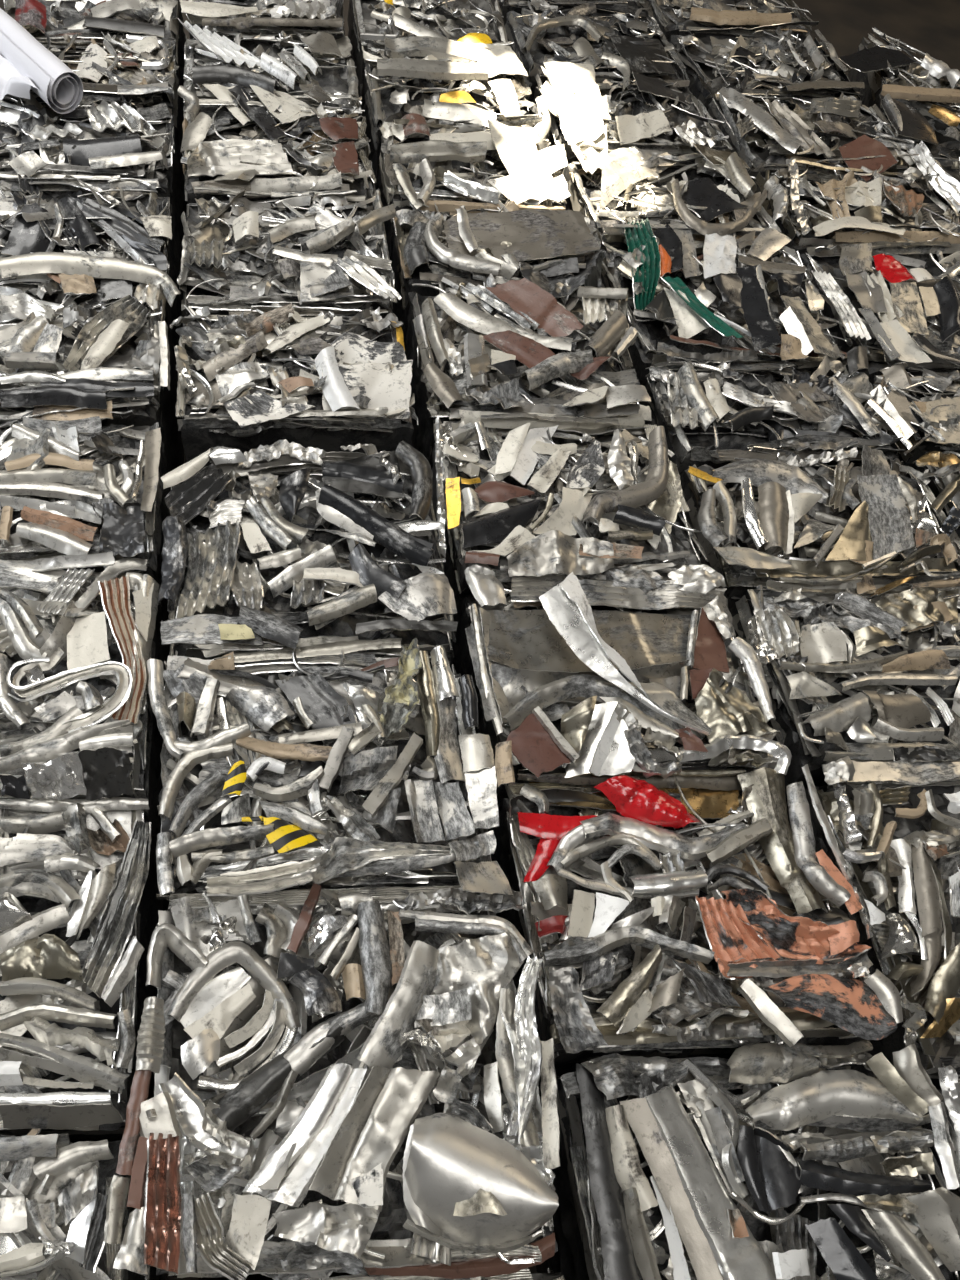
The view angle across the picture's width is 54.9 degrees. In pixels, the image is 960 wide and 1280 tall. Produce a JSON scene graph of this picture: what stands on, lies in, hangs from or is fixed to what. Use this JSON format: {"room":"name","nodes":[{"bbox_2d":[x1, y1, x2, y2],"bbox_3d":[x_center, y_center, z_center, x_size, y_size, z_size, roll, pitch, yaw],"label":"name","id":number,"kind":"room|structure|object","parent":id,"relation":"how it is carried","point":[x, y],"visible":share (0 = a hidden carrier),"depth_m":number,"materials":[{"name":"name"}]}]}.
{"room":"waste site","nodes":[
{"label":"waste site","id":0,"kind":"room"},
{"bbox_2d":[0,0,959,1279],"bbox_3d":[-0.837,-1.690,3.603,14.000,0.100,15.000,-3,56,-12],"label":"floor","id":1,"kind":"structure","parent":0,"point":[932,27],"depth_m":5.40,"materials":[{"name":"concrete"}]},
{"bbox_2d":[0,1129,165,1279],"bbox_3d":[-0.777,0.953,1.341,0.562,0.570,0.412,-3,56,-12],"label":"bale","id":2,"kind":"object","parent":1,"relation":"on","point":[54,1190],"visible":0.68,"depth_m":1.23,"materials":[{"name":"silver metal"}]},
{"bbox_2d":[0,551,168,856],"bbox_3d":[-0.920,0.181,1.831,0.597,0.618,0.565,-3,56,-12],"label":"bale","id":3,"kind":"object","parent":1,"relation":"on","point":[78,720],"visible":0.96,"depth_m":1.68,"materials":[{"name":"silver metal"}]},
{"bbox_2d":[0,400,169,651],"bbox_3d":[-0.992,-0.189,2.117,0.572,0.557,0.475,-3,56,-12],"label":"bale","id":4,"kind":"object","parent":1,"relation":"on","point":[72,483],"visible":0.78,"depth_m":1.92,"materials":[{"name":"silver metal"}]},
{"bbox_2d":[0,797,170,1148],"bbox_3d":[-0.830,0.606,1.576,0.581,0.572,0.532,-3,56,-12],"label":"bale","id":5,"kind":"object","parent":1,"relation":"on","point":[79,903],"visible":0.94,"depth_m":1.40,"materials":[{"name":"silver metal"}]},
{"bbox_2d":[0,173,182,381],"bbox_3d":[-1.119,-0.911,2.601,0.609,0.561,0.610,-3,56,-12],"label":"bale","id":6,"kind":"object","parent":1,"relation":"on","point":[108,227],"visible":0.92,"depth_m":2.44,"materials":[{"name":"silver metal"}]},
{"bbox_2d":[0,273,183,491],"bbox_3d":[-1.061,-0.586,2.366,0.595,0.586,0.555,-3,56,-12],"label":"bale","id":7,"kind":"object","parent":1,"relation":"on","point":[76,340],"visible":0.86,"depth_m":2.18,"materials":[{"name":"silver metal"}]},
{"bbox_2d":[0,89,184,298],"bbox_3d":[-1.226,-1.344,2.889,0.576,0.559,0.521,-5,56,-13],"label":"bale","id":8,"kind":"object","parent":1,"relation":"on","point":[114,136],"visible":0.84,"depth_m":2.73,"materials":[{"name":"silver metal"}]},
{"bbox_2d":[3,0,186,216],"bbox_3d":[-1.306,-1.780,3.182,0.567,0.559,0.695,-3,56,-12],"label":"bale","id":9,"kind":"object","parent":1,"relation":"on","point":[138,64],"visible":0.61,"depth_m":2.98,"materials":[{"name":"silver metal"}]},
{"bbox_2d":[0,8,82,113],"bbox_3d":[-1.522,-1.824,2.805,0.264,0.119,0.825,-33,66,-27],"label":"roll","id":10,"kind":"object","parent":9,"relation":"on","point":[26,64],"visible":1,"depth_m":2.70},
{"bbox_2d":[4,0,185,127],"bbox_3d":[-1.375,-2.104,3.406,0.575,0.547,0.683,-3,56,-12],"label":"bale","id":11,"kind":"object","parent":1,"relation":"on","point":[58,18],"visible":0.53,"depth_m":3.17,"materials":[{"name":"silver metal"}]},
{"bbox_2d":[179,0,344,44],"bbox_3d":[-0.832,-2.279,3.618,0.590,0.550,0.609,-3,56,-12],"label":"bale","id":12,"kind":"object","parent":1,"relation":"on","point":[195,10],"visible":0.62,"depth_m":3.32,"materials":[{"name":"silver metal"}]},
{"bbox_2d":[178,17,361,119],"bbox_3d":[-0.728,-1.802,3.289,0.614,0.566,0.679,-3,56,-12],"label":"bale","id":13,"kind":"object","parent":1,"relation":"on","point":[318,68],"visible":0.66,"depth_m":3.13,"materials":[{"name":"silver metal"}]},
{"bbox_2d":[177,65,375,206],"bbox_3d":[-0.664,-1.454,3.059,0.601,0.560,0.679,-3,56,-12],"label":"bale","id":14,"kind":"object","parent":1,"relation":"on","point":[280,142],"visible":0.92,"depth_m":2.81,"materials":[{"name":"silver metal"}]},
{"bbox_2d":[177,186,401,322],"bbox_3d":[-0.549,-0.957,2.726,0.600,0.564,0.574,-3,56,-12],"label":"bale","id":15,"kind":"object","parent":1,"relation":"on","point":[239,253],"visible":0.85,"depth_m":2.51,"materials":[{"name":"silver metal"}]},
{"bbox_2d":[170,303,417,472],"bbox_3d":[-0.482,-0.530,2.433,0.591,0.570,0.505,-3,56,-12],"label":"bale","id":16,"kind":"object","parent":1,"relation":"on","point":[266,375],"visible":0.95,"depth_m":2.21,"materials":[{"name":"silver metal"}]},
{"bbox_2d":[158,439,457,677],"bbox_3d":[-0.396,-0.081,2.122,0.585,0.585,0.591,-3,56,-12],"label":"bale","id":17,"kind":"object","parent":1,"relation":"on","point":[281,544],"visible":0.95,"depth_m":1.90,"materials":[{"name":"silver metal"}]},
{"bbox_2d":[147,638,512,911],"bbox_3d":[-0.300,0.360,1.810,0.612,0.614,0.578,-3,56,-12],"label":"bale","id":18,"kind":"object","parent":1,"relation":"on","point":[368,773],"visible":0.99,"depth_m":1.61,"materials":[{"name":"silver metal"}]},
{"bbox_2d":[104,883,559,1279],"bbox_3d":[-0.221,0.741,1.526,0.605,0.663,0.547,1,55,-9],"label":"bale","id":19,"kind":"object","parent":1,"relation":"on","point":[347,1079],"visible":0.99,"depth_m":1.31,"materials":[{"name":"silver metal"}]},
{"bbox_2d":[347,0,513,121],"bbox_3d":[-0.231,-2.306,3.737,0.576,0.547,0.702,-3,56,-12],"label":"bale","id":20,"kind":"object","parent":1,"relation":"on","point":[370,22],"visible":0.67,"depth_m":3.52,"materials":[{"name":"silver metal"}]},
{"bbox_2d":[302,1268,564,1279],"bbox_3d":[-0.158,1.136,1.339,0.612,0.531,0.359,2,55,-8],"label":"bale","id":21,"kind":"object","parent":1,"relation":"on","point":[523,1274],"visible":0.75,"depth_m":1.28,"materials":[{"name":"silver metal"}]},
{"bbox_2d":[362,13,542,191],"bbox_3d":[-0.151,-1.876,3.440,0.585,0.561,0.756,-3,56,-12],"label":"bale","id":22,"kind":"object","parent":1,"relation":"on","point":[434,67],"visible":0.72,"depth_m":3.20,"materials":[{"name":"silver metal"}]},
{"bbox_2d":[377,79,570,265],"bbox_3d":[-0.051,-1.461,3.166,0.608,0.559,0.849,-3,56,-12],"label":"bale","id":23,"kind":"object","parent":1,"relation":"on","point":[486,158],"visible":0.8,"depth_m":2.91,"materials":[{"name":"silver metal"}]},
{"bbox_2d":[391,196,603,349],"bbox_3d":[0.031,-0.999,2.849,0.588,0.568,0.444,-3,56,-12],"label":"bale","id":24,"kind":"object","parent":1,"relation":"on","point":[546,246],"visible":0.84,"depth_m":2.64,"materials":[{"name":"silver metal"}]},
{"bbox_2d":[405,272,651,469],"bbox_3d":[0.106,-0.649,2.611,0.622,0.575,0.595,-3,56,-12],"label":"bale","id":25,"kind":"object","parent":1,"relation":"on","point":[491,340],"visible":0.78,"depth_m":2.41,"materials":[{"name":"silver metal"}]},
{"bbox_2d":[491,0,645,26],"bbox_3d":[0.312,-2.760,4.145,0.638,0.550,0.736,-3,56,-12],"label":"bale","id":26,"kind":"object","parent":1,"relation":"on","point":[506,6],"visible":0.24,"depth_m":3.80,"materials":[{"name":"silver metal"}]},
{"bbox_2d":[432,404,707,661],"bbox_3d":[0.161,-0.216,2.310,0.628,0.584,0.578,-3,56,-12],"label":"bale","id":27,"kind":"object","parent":1,"relation":"on","point":[538,490],"visible":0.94,"depth_m":2.12,"materials":[{"name":"silver metal"}]},
{"bbox_2d":[505,0,685,114],"bbox_3d":[0.421,-2.131,3.715,0.642,0.559,0.772,-3,56,-12],"label":"bale","id":28,"kind":"object","parent":1,"relation":"on","point":[621,43],"visible":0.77,"depth_m":3.54,"materials":[{"name":"silver metal"}]},
{"bbox_2d":[452,563,791,831],"bbox_3d":[0.252,0.179,2.031,0.630,0.610,0.560,-3,56,-12],"label":"bale","id":29,"kind":"object","parent":1,"relation":"on","point":[618,670],"visible":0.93,"depth_m":1.81,"materials":[{"name":"silver metal"}]},
{"bbox_2d":[531,61,732,173],"bbox_3d":[0.517,-1.656,3.387,0.684,0.574,0.765,-3,56,-12],"label":"bale","id":30,"kind":"object","parent":1,"relation":"on","point":[584,107],"visible":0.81,"depth_m":3.22,"materials":[{"name":"silver metal"}]},
{"bbox_2d":[562,143,811,254],"bbox_3d":[0.668,-1.315,3.171,0.790,0.576,0.528,-3,56,-12],"label":"bale","id":31,"kind":"object","parent":1,"relation":"on","point":[716,193],"visible":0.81,"depth_m":2.96,"materials":[{"name":"silver metal"}]},
{"bbox_2d":[491,764,902,1094],"bbox_3d":[0.334,0.573,1.764,0.582,0.616,0.535,-3,56,-12],"label":"bale","id":32,"kind":"object","parent":1,"relation":"on","point":[684,914],"visible":0.98,"depth_m":1.55,"materials":[{"name":"silver metal"}]},
{"bbox_2d":[599,217,847,403],"bbox_3d":[0.679,-0.892,2.874,0.633,0.578,0.702,-3,56,-12],"label":"bale","id":33,"kind":"object","parent":1,"relation":"on","point":[729,297],"visible":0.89,"depth_m":2.65,"materials":[{"name":"silver metal"}]},
{"bbox_2d":[640,0,813,42],"bbox_3d":[1.030,-2.660,4.190,0.713,0.555,0.741,-3,56,-12],"label":"bale","id":34,"kind":"object","parent":1,"relation":"on","point":[668,14],"visible":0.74,"depth_m":3.88,"materials":[{"name":"silver metal"}]},
{"bbox_2d":[536,1040,959,1279],"bbox_3d":[0.413,0.969,1.513,0.574,0.593,0.512,-3,56,-12],"label":"bale","id":35,"kind":"object","parent":1,"relation":"on","point":[766,1161],"visible":1,"depth_m":1.36,"materials":[{"name":"silver metal"}]},
{"bbox_2d":[669,21,861,116],"bbox_3d":[1.111,-2.179,3.862,0.697,0.561,0.565,-3,56,-12],"label":"bale","id":36,"kind":"object","parent":1,"relation":"on","point":[757,62],"visible":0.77,"depth_m":3.67,"materials":[{"name":"silver metal"}]},
{"bbox_2d":[640,342,905,478],"bbox_3d":[0.740,-0.507,2.627,0.650,0.556,0.412,-3,56,-12],"label":"bale","id":37,"kind":"object","parent":1,"relation":"on","point":[701,412],"visible":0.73,"depth_m":2.40,"materials":[{"name":"silver metal"}]},
{"bbox_2d":[706,80,918,181],"bbox_3d":[1.204,-1.768,3.588,0.705,0.561,0.747,-3,56,-12],"label":"bale","id":38,"kind":"object","parent":1,"relation":"on","point":[842,131],"visible":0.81,"depth_m":3.35,"materials":[{"name":"silver metal"}]},
{"bbox_2d":[680,438,959,608],"bbox_3d":[0.788,-0.174,2.389,0.698,0.577,0.473,-3,56,-12],"label":"bale","id":39,"kind":"object","parent":1,"relation":"on","point":[761,516],"visible":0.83,"depth_m":2.17,"materials":[{"name":"silver metal"}]},
{"bbox_2d":[729,574,959,810],"bbox_3d":[0.867,0.188,2.150,0.662,0.572,0.487,-3,56,-12],"label":"bale","id":40,"kind":"object","parent":1,"relation":"on","point":[861,670],"visible":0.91,"depth_m":1.93,"materials":[{"name":"silver metal"}]},
{"bbox_2d":[752,158,959,263],"bbox_3d":[1.277,-1.331,3.295,0.693,0.557,0.475,-3,56,-12],"label":"bale","id":41,"kind":"object","parent":1,"relation":"on","point":[840,207],"visible":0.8,"depth_m":3.08,"materials":[{"name":"silver metal"}]},
{"bbox_2d":[787,756,959,1089],"bbox_3d":[0.949,0.606,1.860,0.682,0.588,0.610,-3,56,-12],"label":"bale","id":42,"kind":"object","parent":1,"relation":"on","point":[895,825],"visible":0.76,"depth_m":1.67,"materials":[{"name":"silver metal"}]},
{"bbox_2d":[799,241,959,385],"bbox_3d":[1.316,-0.878,2.977,0.837,0.568,0.682,-3,56,-12],"label":"bale","id":43,"kind":"object","parent":1,"relation":"on","point":[893,303],"visible":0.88,"depth_m":2.76,"materials":[{"name":"silver metal"}]},
{"bbox_2d":[839,27,959,143],"bbox_3d":[1.737,-2.206,3.976,0.610,0.574,0.830,-3,56,-12],"label":"bale","id":44,"kind":"object","parent":1,"relation":"on","point":[883,70],"visible":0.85,"depth_m":3.77,"materials":[{"name":"silver metal"}]},
{"bbox_2d":[868,362,959,476],"bbox_3d":[1.383,-0.503,2.732,0.808,0.555,0.336,-3,56,-12],"label":"bale","id":45,"kind":"object","parent":1,"relation":"on","point":[941,391],"visible":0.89,"depth_m":2.48,"materials":[{"name":"silver metal"}]},
{"bbox_2d":[879,94,959,222],"bbox_3d":[1.915,-1.689,3.645,0.856,0.569,0.714,-3,56,-12],"label":"bale","id":46,"kind":"object","parent":1,"relation":"on","point":[907,121],"visible":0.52,"depth_m":3.48,"materials":[{"name":"silver metal"}]},
{"bbox_2d":[903,401,959,538],"bbox_3d":[1.438,-0.278,2.587,0.812,0.548,0.582,-3,56,-12],"label":"bale","id":47,"kind":"object","parent":1,"relation":"on","point":[943,471],"visible":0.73,"depth_m":2.34,"materials":[{"name":"silver metal"}]},
{"bbox_2d":[907,141,959,213],"bbox_3d":[1.999,-1.314,3.410,0.871,0.545,0.895,-3,56,-12],"label":"scrap","id":48,"kind":"object","parent":1,"relation":"on","point":[950,187],"visible":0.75,"depth_m":3.26,"materials":[{"name":"silver metal"}]},
{"bbox_2d":[920,1065,959,1278],"bbox_3d":[1.044,1.058,1.581,0.718,0.550,0.523,3,55,-7],"label":"bale","id":49,"kind":"object","parent":1,"relation":"on","point":[949,1081],"visible":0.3,"depth_m":1.46,"materials":[{"name":"silver metal"}]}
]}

